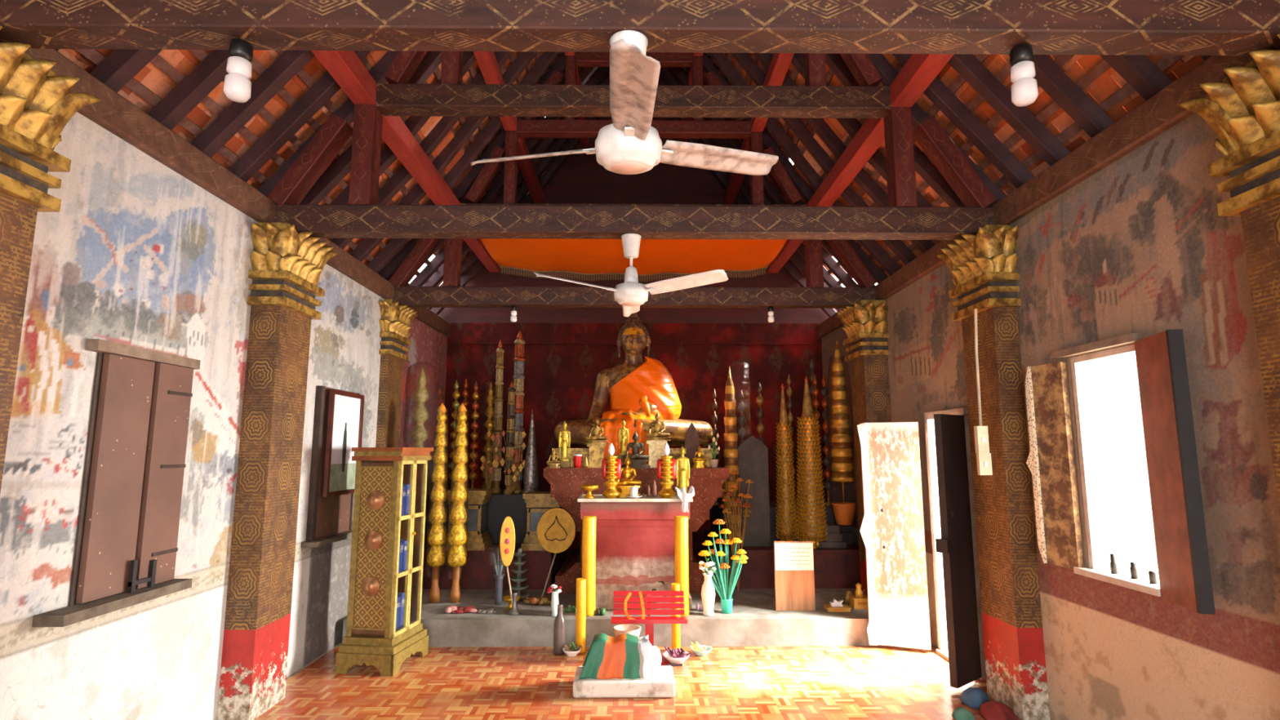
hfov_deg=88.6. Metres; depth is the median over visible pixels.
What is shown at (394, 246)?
rafter
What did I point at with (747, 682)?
floor
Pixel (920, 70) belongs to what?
purlin
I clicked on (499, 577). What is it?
vase
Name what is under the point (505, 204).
beam
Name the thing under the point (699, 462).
seated statue
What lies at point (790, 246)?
purlin
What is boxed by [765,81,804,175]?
batten
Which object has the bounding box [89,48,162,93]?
rafter
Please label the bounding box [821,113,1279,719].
wall
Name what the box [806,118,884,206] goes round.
purlin
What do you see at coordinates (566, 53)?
purlin
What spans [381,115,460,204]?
purlin
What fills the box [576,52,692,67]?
beam
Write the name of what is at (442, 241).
rafter
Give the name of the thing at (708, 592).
vase
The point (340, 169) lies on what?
rafter
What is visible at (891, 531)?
door
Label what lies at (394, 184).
rafter
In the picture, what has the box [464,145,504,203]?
strut
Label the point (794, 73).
batten
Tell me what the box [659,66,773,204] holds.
rafter
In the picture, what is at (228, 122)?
rafter
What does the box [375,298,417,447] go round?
column
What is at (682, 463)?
statue
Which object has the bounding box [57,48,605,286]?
roof tiles
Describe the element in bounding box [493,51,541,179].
batten
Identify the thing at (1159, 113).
wall plate
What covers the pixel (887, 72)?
rafter
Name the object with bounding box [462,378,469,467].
stand
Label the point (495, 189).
rafter
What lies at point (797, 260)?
rafter
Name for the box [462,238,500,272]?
brace
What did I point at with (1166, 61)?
batten
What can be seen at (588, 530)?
pillar
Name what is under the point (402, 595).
volume
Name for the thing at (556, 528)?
fan
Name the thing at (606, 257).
canopy
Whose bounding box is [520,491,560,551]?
plinth
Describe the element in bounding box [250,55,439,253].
batten
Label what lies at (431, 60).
rafter
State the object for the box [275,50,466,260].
batten
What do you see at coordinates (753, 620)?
platform
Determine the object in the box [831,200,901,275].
rafter
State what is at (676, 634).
pillar
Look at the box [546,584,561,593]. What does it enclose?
bouquet
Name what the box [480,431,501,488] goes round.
tree
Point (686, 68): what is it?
rafter
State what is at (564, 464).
block
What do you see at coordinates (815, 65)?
post
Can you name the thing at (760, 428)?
stand
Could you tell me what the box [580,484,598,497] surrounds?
footed bowl
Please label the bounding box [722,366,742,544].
banded tower
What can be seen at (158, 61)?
batten
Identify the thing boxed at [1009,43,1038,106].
lamp
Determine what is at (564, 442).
statue
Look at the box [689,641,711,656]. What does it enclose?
bowl
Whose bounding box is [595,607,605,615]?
foliage
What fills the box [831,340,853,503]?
tower
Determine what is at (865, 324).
column
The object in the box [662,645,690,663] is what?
bowl
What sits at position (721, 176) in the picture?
rafter
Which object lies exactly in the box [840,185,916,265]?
rafter
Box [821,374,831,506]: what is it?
stand
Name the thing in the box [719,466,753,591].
stand
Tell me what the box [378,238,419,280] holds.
rafter
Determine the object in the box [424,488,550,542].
bench
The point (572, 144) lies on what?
rafter
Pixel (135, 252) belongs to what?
wall
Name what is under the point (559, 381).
wall
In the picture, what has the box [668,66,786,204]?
rafter
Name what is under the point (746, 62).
rafter
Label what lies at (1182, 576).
window
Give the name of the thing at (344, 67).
purlin
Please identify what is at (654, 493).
wooden figure
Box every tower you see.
[491,339,504,493]
[503,382,515,494]
[512,330,525,493]
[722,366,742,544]
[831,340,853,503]
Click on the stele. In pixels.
(691, 442)
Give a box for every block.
[560,461,572,467]
[586,444,606,467]
[614,454,625,465]
[646,440,666,467]
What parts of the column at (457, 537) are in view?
bulb, bulb, bulb, bulb, bulb, bulb, bulb, bulb, bulb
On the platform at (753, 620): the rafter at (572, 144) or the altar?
the altar
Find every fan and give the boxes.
[471,30,778,175]
[499,515,515,605]
[533,233,728,316]
[536,508,575,596]
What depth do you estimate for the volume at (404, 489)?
5.14 m
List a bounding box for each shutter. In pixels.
[75,354,155,603]
[134,362,193,588]
[315,386,341,539]
[332,390,357,534]
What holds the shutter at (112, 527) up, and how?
attached to the window at (127, 530)
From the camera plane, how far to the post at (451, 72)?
4.59 m
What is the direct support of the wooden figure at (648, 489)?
on the tabletop
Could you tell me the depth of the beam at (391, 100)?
4.56 m
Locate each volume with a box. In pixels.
[395,596,400,628]
[397,592,404,626]
[398,538,404,572]
[400,487,406,515]
[402,484,409,515]
[402,540,407,570]
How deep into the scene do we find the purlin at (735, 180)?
8.29 m
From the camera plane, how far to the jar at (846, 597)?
6.00 m
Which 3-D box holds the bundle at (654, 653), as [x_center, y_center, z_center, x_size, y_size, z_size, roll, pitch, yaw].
[0.068,2.037,4.482,0.154,0.218,0.147,0,-8,-1]
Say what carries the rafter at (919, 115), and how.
on the wall plate at (927, 262)
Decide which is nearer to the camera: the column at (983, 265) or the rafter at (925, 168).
the column at (983, 265)
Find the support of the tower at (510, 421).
on the bench at (500, 506)
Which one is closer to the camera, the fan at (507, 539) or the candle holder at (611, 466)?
the fan at (507, 539)
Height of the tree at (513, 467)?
0.712 m
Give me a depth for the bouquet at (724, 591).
5.71 m
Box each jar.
[843,589,852,604]
[854,582,862,597]
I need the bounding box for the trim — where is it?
[448,342,820,344]
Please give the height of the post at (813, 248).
0.880 m
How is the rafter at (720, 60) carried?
attached to the ridge beam
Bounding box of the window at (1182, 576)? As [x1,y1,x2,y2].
[1024,328,1215,614]
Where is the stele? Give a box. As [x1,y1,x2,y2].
[684,422,699,467]
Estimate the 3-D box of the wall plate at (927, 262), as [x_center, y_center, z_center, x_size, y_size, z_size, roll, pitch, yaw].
[2.538,-0.814,5.630,0.280,0.180,2.214,0,-8,-1]
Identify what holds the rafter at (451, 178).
attached to the ridge beam
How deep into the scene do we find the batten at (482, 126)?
6.70 m
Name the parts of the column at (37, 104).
neck moulding, neck moulding, neck moulding, neck moulding, neck moulding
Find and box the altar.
[580,502,692,608]
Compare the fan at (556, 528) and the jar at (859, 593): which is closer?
the jar at (859, 593)
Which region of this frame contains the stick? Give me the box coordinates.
[665,662,682,666]
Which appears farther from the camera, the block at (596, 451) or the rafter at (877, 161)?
the block at (596, 451)
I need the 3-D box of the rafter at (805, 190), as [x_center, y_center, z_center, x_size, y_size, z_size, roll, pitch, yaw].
[0.956,-2.957,7.203,2.041,2.798,0.085,0,-8,-1]
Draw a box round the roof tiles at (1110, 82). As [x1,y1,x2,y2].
[671,53,1204,283]
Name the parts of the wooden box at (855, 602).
lid, label plate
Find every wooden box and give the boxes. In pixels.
[822,604,851,611]
[848,595,867,608]
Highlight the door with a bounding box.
[857,407,986,688]
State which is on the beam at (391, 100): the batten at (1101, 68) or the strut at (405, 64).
the strut at (405, 64)
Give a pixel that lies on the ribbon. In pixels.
(628, 597)
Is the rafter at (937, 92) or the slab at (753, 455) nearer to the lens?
the rafter at (937, 92)
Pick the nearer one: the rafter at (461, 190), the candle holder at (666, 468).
the candle holder at (666, 468)
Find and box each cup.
[625,486,642,497]
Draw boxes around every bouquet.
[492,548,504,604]
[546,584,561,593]
[697,519,748,599]
[698,558,717,574]
[705,431,719,459]
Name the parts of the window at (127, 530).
frame, sill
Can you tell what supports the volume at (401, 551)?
in the tall cabinet
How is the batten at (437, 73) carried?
attached to the rafter
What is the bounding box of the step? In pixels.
[422,542,567,589]
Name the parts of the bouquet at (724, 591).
stem, stem, stem, stem, stem, stem, stem, stem, stem, stem, stem, stem, stem, stem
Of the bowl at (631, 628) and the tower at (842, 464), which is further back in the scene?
the tower at (842, 464)
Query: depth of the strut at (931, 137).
4.53 m
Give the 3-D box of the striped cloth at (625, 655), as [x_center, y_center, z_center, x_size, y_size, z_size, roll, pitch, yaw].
[-0.156,2.006,4.479,0.492,0.240,0.279,0,-8,-1]
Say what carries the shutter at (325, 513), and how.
attached to the window at (329, 519)
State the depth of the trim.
8.69 m
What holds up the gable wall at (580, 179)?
attached to the wall at (559, 381)
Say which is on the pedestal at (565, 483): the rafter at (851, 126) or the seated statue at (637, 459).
the seated statue at (637, 459)
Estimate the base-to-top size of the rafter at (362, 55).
2.798 m
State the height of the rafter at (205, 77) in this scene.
1.130 m
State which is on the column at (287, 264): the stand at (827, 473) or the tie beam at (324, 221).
the tie beam at (324, 221)
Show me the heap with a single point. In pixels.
(536, 600)
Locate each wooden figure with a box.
[646,484,650,496]
[651,480,657,496]
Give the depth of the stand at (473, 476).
7.46 m
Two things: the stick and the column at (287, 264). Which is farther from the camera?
the stick
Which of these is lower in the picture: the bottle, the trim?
the bottle
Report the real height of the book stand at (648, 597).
0.501 m
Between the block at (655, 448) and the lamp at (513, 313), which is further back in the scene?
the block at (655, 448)
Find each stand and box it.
[431,387,443,493]
[448,379,460,488]
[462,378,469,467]
[468,381,479,488]
[508,592,520,614]
[610,591,687,665]
[711,388,719,505]
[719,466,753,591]
[737,390,746,445]
[755,382,765,444]
[786,373,796,506]
[801,523,846,547]
[808,358,814,413]
[812,374,823,487]
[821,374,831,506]
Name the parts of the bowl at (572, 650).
dish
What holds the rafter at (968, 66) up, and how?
on the wall plate at (1159, 113)
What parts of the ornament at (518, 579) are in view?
dish, dish, dish, dish, dish, dish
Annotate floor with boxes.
[253,641,1022,719]
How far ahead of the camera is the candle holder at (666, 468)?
6.01 m
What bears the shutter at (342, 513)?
attached to the window at (329, 519)
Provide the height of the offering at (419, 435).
1.957 m
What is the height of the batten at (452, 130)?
0.065 m
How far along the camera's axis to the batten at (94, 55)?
3.60 m
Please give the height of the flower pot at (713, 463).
0.085 m
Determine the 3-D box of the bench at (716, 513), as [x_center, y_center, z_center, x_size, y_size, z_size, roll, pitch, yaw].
[1.604,1.894,7.754,1.400,0.380,1.250,0,-8,-1]
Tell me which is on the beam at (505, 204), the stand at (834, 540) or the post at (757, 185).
the post at (757, 185)
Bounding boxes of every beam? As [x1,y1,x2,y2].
[0,0,1279,55]
[273,204,995,239]
[374,83,891,118]
[393,286,875,308]
[460,203,806,206]
[516,120,751,138]
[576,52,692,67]
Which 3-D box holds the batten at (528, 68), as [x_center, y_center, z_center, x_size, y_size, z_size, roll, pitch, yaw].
[-1.126,-3.447,3.774,0.060,0.065,10.750,0,-8,-1]
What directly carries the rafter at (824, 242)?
on the wall plate at (833, 322)
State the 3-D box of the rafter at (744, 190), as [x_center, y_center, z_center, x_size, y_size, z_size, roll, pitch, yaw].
[0.943,-2.764,8.595,2.041,2.798,0.085,0,-8,-1]
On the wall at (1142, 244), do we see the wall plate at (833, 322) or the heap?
the wall plate at (833, 322)
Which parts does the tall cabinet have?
lattice panel, cornice, door frame, door frame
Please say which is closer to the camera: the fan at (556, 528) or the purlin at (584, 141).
the fan at (556, 528)
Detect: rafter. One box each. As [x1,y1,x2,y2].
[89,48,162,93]
[147,49,253,129]
[191,50,315,157]
[228,71,341,182]
[257,97,354,196]
[298,137,382,204]
[329,145,397,204]
[330,165,413,248]
[350,183,426,262]
[354,50,370,61]
[367,199,435,273]
[368,50,399,84]
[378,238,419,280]
[404,51,476,136]
[407,51,441,84]
[407,238,464,286]
[417,238,444,271]
[419,51,513,157]
[422,241,471,286]
[427,250,478,310]
[431,51,538,174]
[431,258,484,315]
[443,51,559,189]
[453,52,576,202]
[462,66,583,203]
[478,66,597,203]
[493,66,609,203]
[516,72,609,203]
[520,116,599,203]
[657,73,751,204]
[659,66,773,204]
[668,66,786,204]
[670,117,746,204]
[684,66,804,204]
[692,52,814,203]
[707,53,823,191]
[731,53,835,174]
[753,53,846,159]
[782,259,836,317]
[789,250,841,311]
[791,53,862,138]
[795,242,842,287]
[803,240,859,287]
[822,240,875,287]
[825,53,859,86]
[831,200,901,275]
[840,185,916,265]
[847,240,888,284]
[853,168,935,253]
[867,53,897,86]
[867,149,932,206]
[892,53,911,66]
[911,102,1006,206]
[913,143,965,207]
[923,76,1034,188]
[947,53,1070,165]
[1008,54,1114,137]
[1099,54,1172,100]
[1200,55,1211,60]
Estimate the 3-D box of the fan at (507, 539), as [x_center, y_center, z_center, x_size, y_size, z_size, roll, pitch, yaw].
[-1.147,1.784,5.696,0.151,0.837,0.020,0,-8,-1]
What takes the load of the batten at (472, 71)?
attached to the rafter
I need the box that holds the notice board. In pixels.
[773,541,815,610]
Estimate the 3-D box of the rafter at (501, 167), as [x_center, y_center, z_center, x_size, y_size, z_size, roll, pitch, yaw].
[-1.089,-2.910,7.542,2.041,2.798,0.085,0,-8,-1]
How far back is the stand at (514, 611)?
5.63 m
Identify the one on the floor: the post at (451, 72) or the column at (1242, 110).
the column at (1242, 110)
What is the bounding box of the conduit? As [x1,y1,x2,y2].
[974,308,982,426]
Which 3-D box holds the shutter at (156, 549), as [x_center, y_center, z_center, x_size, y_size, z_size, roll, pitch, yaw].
[-2.468,0.582,3.398,0.042,1.111,0.255,0,-8,-1]
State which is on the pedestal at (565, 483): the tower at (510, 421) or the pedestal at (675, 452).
the pedestal at (675, 452)
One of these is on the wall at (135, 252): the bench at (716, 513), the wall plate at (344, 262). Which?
the wall plate at (344, 262)
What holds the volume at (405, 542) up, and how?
on the tall cabinet
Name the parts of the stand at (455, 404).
rod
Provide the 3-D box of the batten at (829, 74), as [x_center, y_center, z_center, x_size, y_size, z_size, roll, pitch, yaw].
[1.623,-2.667,3.692,0.060,0.065,10.750,0,-8,-1]
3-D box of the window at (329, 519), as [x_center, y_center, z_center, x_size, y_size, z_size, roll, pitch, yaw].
[-2.461,0.845,5.337,0.118,1.213,0.782,0,-8,-1]
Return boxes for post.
[348,104,382,204]
[440,51,463,84]
[442,238,462,286]
[502,130,518,203]
[564,55,576,119]
[691,54,703,120]
[749,131,764,204]
[804,53,826,85]
[804,239,823,287]
[883,106,917,206]
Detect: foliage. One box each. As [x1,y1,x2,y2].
[564,604,575,612]
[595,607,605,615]
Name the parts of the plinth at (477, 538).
gold frame, foot moulding, panel, moulding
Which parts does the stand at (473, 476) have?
rod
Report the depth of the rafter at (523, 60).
6.34 m
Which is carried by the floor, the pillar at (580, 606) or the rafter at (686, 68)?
the pillar at (580, 606)
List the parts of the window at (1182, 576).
panel, frame, sill, panel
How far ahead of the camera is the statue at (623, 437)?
6.87 m
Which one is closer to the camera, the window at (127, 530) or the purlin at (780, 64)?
the window at (127, 530)
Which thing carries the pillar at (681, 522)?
on the platform at (753, 620)
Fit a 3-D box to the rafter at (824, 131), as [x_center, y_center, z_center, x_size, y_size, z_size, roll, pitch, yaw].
[0.966,-3.103,6.149,2.041,2.798,0.085,0,-8,-1]
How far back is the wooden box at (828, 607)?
5.71 m
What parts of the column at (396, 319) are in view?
neck moulding, neck moulding, neck moulding, neck moulding, neck moulding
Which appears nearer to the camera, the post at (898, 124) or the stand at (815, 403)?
the post at (898, 124)
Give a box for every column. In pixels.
[0,25,101,493]
[217,222,337,719]
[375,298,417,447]
[426,403,447,603]
[447,403,467,603]
[835,299,891,595]
[935,224,1050,719]
[1177,32,1279,514]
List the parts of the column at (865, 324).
neck moulding, neck moulding, neck moulding, neck moulding, neck moulding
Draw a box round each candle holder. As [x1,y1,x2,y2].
[601,442,621,497]
[657,442,675,497]
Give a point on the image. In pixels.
(636, 388)
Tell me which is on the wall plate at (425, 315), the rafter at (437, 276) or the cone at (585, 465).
the rafter at (437, 276)
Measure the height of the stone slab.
0.105 m
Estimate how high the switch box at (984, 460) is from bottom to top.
0.305 m
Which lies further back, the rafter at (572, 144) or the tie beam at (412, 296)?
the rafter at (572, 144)
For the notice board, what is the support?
on the platform at (753, 620)
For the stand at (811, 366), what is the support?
on the bench at (716, 513)
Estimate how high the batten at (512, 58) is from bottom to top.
0.065 m
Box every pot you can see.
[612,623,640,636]
[709,459,718,467]
[831,502,856,525]
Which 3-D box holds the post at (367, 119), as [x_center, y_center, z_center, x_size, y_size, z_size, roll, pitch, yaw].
[-1.901,-1.476,4.565,0.140,0.880,0.155,0,-8,-1]
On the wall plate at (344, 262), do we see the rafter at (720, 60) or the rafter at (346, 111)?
the rafter at (346, 111)
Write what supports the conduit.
attached to the column at (983, 265)
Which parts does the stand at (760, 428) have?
rod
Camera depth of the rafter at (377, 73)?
4.79 m
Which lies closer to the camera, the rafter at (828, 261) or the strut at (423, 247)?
the strut at (423, 247)
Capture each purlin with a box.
[311,50,376,104]
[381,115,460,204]
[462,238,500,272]
[472,51,517,130]
[517,137,544,203]
[564,52,575,55]
[575,53,588,146]
[679,67,692,142]
[693,52,703,56]
[723,138,749,204]
[750,53,794,131]
[766,239,804,273]
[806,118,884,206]
[889,53,954,106]
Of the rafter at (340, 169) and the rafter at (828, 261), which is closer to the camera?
the rafter at (340, 169)
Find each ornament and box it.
[507,548,528,599]
[829,598,843,606]
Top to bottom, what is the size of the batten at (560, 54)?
0.065 m
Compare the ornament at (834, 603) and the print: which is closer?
the print
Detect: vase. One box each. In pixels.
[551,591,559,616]
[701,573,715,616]
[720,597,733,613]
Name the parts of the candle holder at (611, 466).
red glass, flame bulb, red glass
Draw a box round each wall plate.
[25,48,278,222]
[316,238,395,299]
[410,307,451,337]
[817,308,843,337]
[873,240,956,300]
[990,55,1253,224]
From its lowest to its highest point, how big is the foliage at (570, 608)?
0.056 m
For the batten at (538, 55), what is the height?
0.065 m
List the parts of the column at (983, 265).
neck moulding, neck moulding, neck moulding, neck moulding, neck moulding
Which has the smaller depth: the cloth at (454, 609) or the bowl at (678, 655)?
the bowl at (678, 655)
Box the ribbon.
[624,591,644,619]
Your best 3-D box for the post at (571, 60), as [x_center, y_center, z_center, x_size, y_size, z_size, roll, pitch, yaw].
[-0.743,-2.889,7.013,0.110,0.750,0.110,0,-8,-1]
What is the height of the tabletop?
0.028 m
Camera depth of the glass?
6.68 m
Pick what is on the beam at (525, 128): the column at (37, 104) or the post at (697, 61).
the post at (697, 61)
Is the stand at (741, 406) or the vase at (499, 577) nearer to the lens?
the vase at (499, 577)
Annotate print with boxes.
[328,394,360,492]
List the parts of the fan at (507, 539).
fan blade, handle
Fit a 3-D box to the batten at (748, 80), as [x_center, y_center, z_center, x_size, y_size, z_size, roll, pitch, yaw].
[1.157,-3.314,3.778,0.060,0.065,10.750,0,-8,-1]
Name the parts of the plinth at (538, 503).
foot moulding, gold frame, moulding, panel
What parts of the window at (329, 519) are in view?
frame, sill, frame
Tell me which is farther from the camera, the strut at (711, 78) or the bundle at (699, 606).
the strut at (711, 78)
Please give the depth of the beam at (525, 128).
6.90 m
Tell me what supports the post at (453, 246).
on the tie beam at (412, 296)
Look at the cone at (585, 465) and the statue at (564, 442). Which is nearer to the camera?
the cone at (585, 465)
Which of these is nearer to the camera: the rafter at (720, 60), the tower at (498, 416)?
the rafter at (720, 60)
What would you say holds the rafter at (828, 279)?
on the wall plate at (833, 322)
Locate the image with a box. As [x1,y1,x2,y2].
[554,312,712,464]
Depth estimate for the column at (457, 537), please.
6.16 m
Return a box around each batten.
[75,48,409,286]
[150,53,419,275]
[188,49,430,264]
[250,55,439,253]
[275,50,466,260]
[361,57,463,203]
[424,80,493,203]
[433,66,502,195]
[462,78,504,173]
[467,64,527,198]
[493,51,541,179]
[508,51,548,171]
[520,51,555,162]
[534,51,562,151]
[548,61,569,144]
[557,52,564,74]
[702,53,710,76]
[722,53,733,80]
[722,53,758,172]
[722,62,742,120]
[726,53,773,179]
[740,66,799,199]
[764,68,834,198]
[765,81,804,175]
[773,82,843,204]
[794,53,989,268]
[803,61,1012,277]
[803,62,902,204]
[827,54,1074,273]
[837,59,1111,284]
[880,55,1184,271]
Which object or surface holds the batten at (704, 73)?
attached to the rafter
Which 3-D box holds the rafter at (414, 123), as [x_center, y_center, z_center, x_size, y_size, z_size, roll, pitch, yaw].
[-1.071,-3.162,5.726,2.041,2.798,0.085,0,-8,-1]
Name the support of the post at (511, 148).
on the beam at (505, 204)
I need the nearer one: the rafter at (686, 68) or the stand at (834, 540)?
the stand at (834, 540)
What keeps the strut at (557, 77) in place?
on the beam at (525, 128)
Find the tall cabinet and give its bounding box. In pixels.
[334,447,433,676]
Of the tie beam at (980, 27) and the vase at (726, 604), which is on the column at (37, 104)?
the tie beam at (980, 27)
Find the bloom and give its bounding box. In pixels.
[651,581,664,591]
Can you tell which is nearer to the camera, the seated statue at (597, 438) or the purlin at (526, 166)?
the seated statue at (597, 438)
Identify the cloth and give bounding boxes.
[444,605,477,613]
[477,608,497,613]
[579,632,653,679]
[674,485,694,512]
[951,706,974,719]
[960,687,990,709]
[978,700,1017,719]
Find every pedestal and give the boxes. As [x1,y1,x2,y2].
[543,466,729,593]
[551,448,719,467]
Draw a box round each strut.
[267,112,352,205]
[383,50,426,84]
[388,238,440,286]
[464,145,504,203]
[522,69,564,119]
[704,71,745,120]
[762,146,802,204]
[826,240,877,288]
[840,53,882,86]
[912,115,996,208]
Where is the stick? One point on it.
(671, 664)
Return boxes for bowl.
[502,595,519,609]
[562,642,582,657]
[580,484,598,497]
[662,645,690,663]
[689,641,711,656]
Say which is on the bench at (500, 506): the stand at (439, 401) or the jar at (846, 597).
the stand at (439, 401)
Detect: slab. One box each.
[573,665,675,697]
[737,435,770,546]
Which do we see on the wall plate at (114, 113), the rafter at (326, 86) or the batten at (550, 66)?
the rafter at (326, 86)
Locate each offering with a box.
[407,398,412,443]
[410,367,428,447]
[482,382,494,488]
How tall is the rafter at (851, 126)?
2.798 m
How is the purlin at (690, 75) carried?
attached to the beam at (583, 59)
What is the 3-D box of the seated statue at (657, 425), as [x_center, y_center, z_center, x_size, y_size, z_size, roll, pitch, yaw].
[0.184,0.685,6.893,0.276,0.322,0.199,0,-8,-1]
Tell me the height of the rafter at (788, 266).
1.130 m
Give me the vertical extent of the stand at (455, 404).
1.291 m
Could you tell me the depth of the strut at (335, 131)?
4.49 m
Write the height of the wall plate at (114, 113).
0.180 m
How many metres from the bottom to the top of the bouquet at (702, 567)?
0.142 m
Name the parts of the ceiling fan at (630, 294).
fan blade, fan blade, down rod, motor, fan blade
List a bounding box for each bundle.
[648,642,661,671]
[696,600,702,610]
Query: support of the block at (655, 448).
on the pedestal at (565, 483)
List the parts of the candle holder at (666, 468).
red glass, flame bulb, red glass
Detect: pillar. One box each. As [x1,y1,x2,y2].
[575,577,586,653]
[582,515,595,616]
[671,582,680,649]
[674,515,688,616]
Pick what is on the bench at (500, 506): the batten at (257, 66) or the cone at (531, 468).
the cone at (531, 468)
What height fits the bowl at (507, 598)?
0.100 m
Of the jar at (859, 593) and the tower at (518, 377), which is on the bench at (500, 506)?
the tower at (518, 377)
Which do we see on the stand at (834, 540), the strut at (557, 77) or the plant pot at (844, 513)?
the plant pot at (844, 513)
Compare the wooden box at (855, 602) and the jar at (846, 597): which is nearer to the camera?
the wooden box at (855, 602)
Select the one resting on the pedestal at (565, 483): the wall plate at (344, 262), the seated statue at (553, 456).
the seated statue at (553, 456)
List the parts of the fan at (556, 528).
handle, fan blade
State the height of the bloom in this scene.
0.158 m
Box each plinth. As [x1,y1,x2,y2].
[441,488,493,550]
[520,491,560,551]
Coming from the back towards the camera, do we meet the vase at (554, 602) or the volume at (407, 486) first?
the vase at (554, 602)
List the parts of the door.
panel, ring pull, frame, panel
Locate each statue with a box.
[546,448,560,467]
[558,421,570,461]
[585,417,608,444]
[615,454,642,497]
[617,420,629,454]
[621,430,649,467]
[644,410,671,440]
[675,446,689,495]
[692,445,707,467]
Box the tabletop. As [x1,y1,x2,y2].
[577,494,693,502]
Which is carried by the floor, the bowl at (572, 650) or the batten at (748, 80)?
the bowl at (572, 650)
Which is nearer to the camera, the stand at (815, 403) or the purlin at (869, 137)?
the purlin at (869, 137)
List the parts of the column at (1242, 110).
neck moulding, neck moulding, neck moulding, neck moulding, neck moulding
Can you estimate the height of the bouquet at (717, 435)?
0.287 m
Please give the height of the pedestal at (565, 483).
1.215 m
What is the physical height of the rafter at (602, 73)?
2.798 m
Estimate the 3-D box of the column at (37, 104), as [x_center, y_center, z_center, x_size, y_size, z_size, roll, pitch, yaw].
[-2.354,0.360,2.189,0.359,3.088,0.714,0,-8,-1]
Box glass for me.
[573,454,582,467]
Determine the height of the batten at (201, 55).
0.064 m
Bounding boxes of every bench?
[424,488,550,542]
[710,499,853,544]
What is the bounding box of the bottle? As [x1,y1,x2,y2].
[553,604,565,654]
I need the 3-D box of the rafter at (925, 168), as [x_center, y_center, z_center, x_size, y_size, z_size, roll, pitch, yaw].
[2.331,-1.393,5.130,0.996,1.130,0.085,0,-8,-1]
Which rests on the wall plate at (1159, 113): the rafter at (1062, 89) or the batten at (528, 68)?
the rafter at (1062, 89)
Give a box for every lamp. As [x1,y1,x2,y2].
[223,38,253,102]
[510,305,516,322]
[768,306,773,322]
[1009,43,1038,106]
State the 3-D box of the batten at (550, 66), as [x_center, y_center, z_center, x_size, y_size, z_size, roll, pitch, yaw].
[-0.939,-3.705,3.812,0.060,0.065,10.750,0,-8,-1]
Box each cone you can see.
[521,408,539,494]
[583,457,588,467]
[775,382,798,541]
[795,374,827,549]
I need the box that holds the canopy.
[479,238,787,282]
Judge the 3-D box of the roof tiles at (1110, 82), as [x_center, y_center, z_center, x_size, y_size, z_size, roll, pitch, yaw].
[1.436,-3.070,3.832,3.133,4.190,10.924,0,-8,-1]
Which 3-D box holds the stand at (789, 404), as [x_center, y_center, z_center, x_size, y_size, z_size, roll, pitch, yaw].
[1.738,0.910,7.564,0.087,1.514,0.087,-6,-10,35]
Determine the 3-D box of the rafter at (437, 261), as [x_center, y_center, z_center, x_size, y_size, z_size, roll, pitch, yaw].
[-2.449,-1.045,7.642,0.996,1.130,0.085,0,-8,-1]
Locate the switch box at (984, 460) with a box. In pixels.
[973,426,992,475]
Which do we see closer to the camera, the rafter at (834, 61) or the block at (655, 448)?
the rafter at (834, 61)
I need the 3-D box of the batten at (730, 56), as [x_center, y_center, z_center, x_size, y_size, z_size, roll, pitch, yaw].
[0.970,-3.573,3.812,0.060,0.065,10.750,0,-8,-1]
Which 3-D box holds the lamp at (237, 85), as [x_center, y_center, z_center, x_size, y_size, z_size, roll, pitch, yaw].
[-1.436,-1.036,2.351,0.084,0.220,0.084,0,-8,-1]
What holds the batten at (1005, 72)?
attached to the rafter
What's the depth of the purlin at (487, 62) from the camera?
5.84 m
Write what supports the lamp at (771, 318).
hanging from the tie beam at (412, 296)
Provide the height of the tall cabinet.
1.626 m
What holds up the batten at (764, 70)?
attached to the rafter
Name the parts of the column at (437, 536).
bulb, bulb, bulb, bulb, bulb, bulb, bulb, bulb, bulb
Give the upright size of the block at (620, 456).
0.130 m
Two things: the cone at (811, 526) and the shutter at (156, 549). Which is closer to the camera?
the shutter at (156, 549)
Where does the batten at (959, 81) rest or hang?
on the rafter
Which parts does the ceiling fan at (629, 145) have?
fan blade, motor, fan blade, fan blade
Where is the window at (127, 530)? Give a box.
[31,338,200,626]
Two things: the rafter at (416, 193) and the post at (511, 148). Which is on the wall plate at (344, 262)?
the rafter at (416, 193)
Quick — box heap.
[522,596,551,604]
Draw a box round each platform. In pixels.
[342,582,884,647]
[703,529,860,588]
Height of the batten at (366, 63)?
0.065 m
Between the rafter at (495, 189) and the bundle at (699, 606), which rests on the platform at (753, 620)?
the bundle at (699, 606)
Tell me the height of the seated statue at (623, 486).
0.399 m
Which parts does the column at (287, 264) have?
neck moulding, neck moulding, neck moulding, neck moulding, neck moulding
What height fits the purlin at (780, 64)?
0.140 m
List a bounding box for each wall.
[0,111,447,719]
[438,116,837,323]
[443,322,827,555]
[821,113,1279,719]
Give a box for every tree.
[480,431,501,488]
[500,431,526,491]
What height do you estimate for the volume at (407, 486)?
0.240 m
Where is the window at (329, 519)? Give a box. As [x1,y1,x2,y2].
[301,385,359,547]
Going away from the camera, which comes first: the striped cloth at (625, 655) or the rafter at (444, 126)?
the striped cloth at (625, 655)

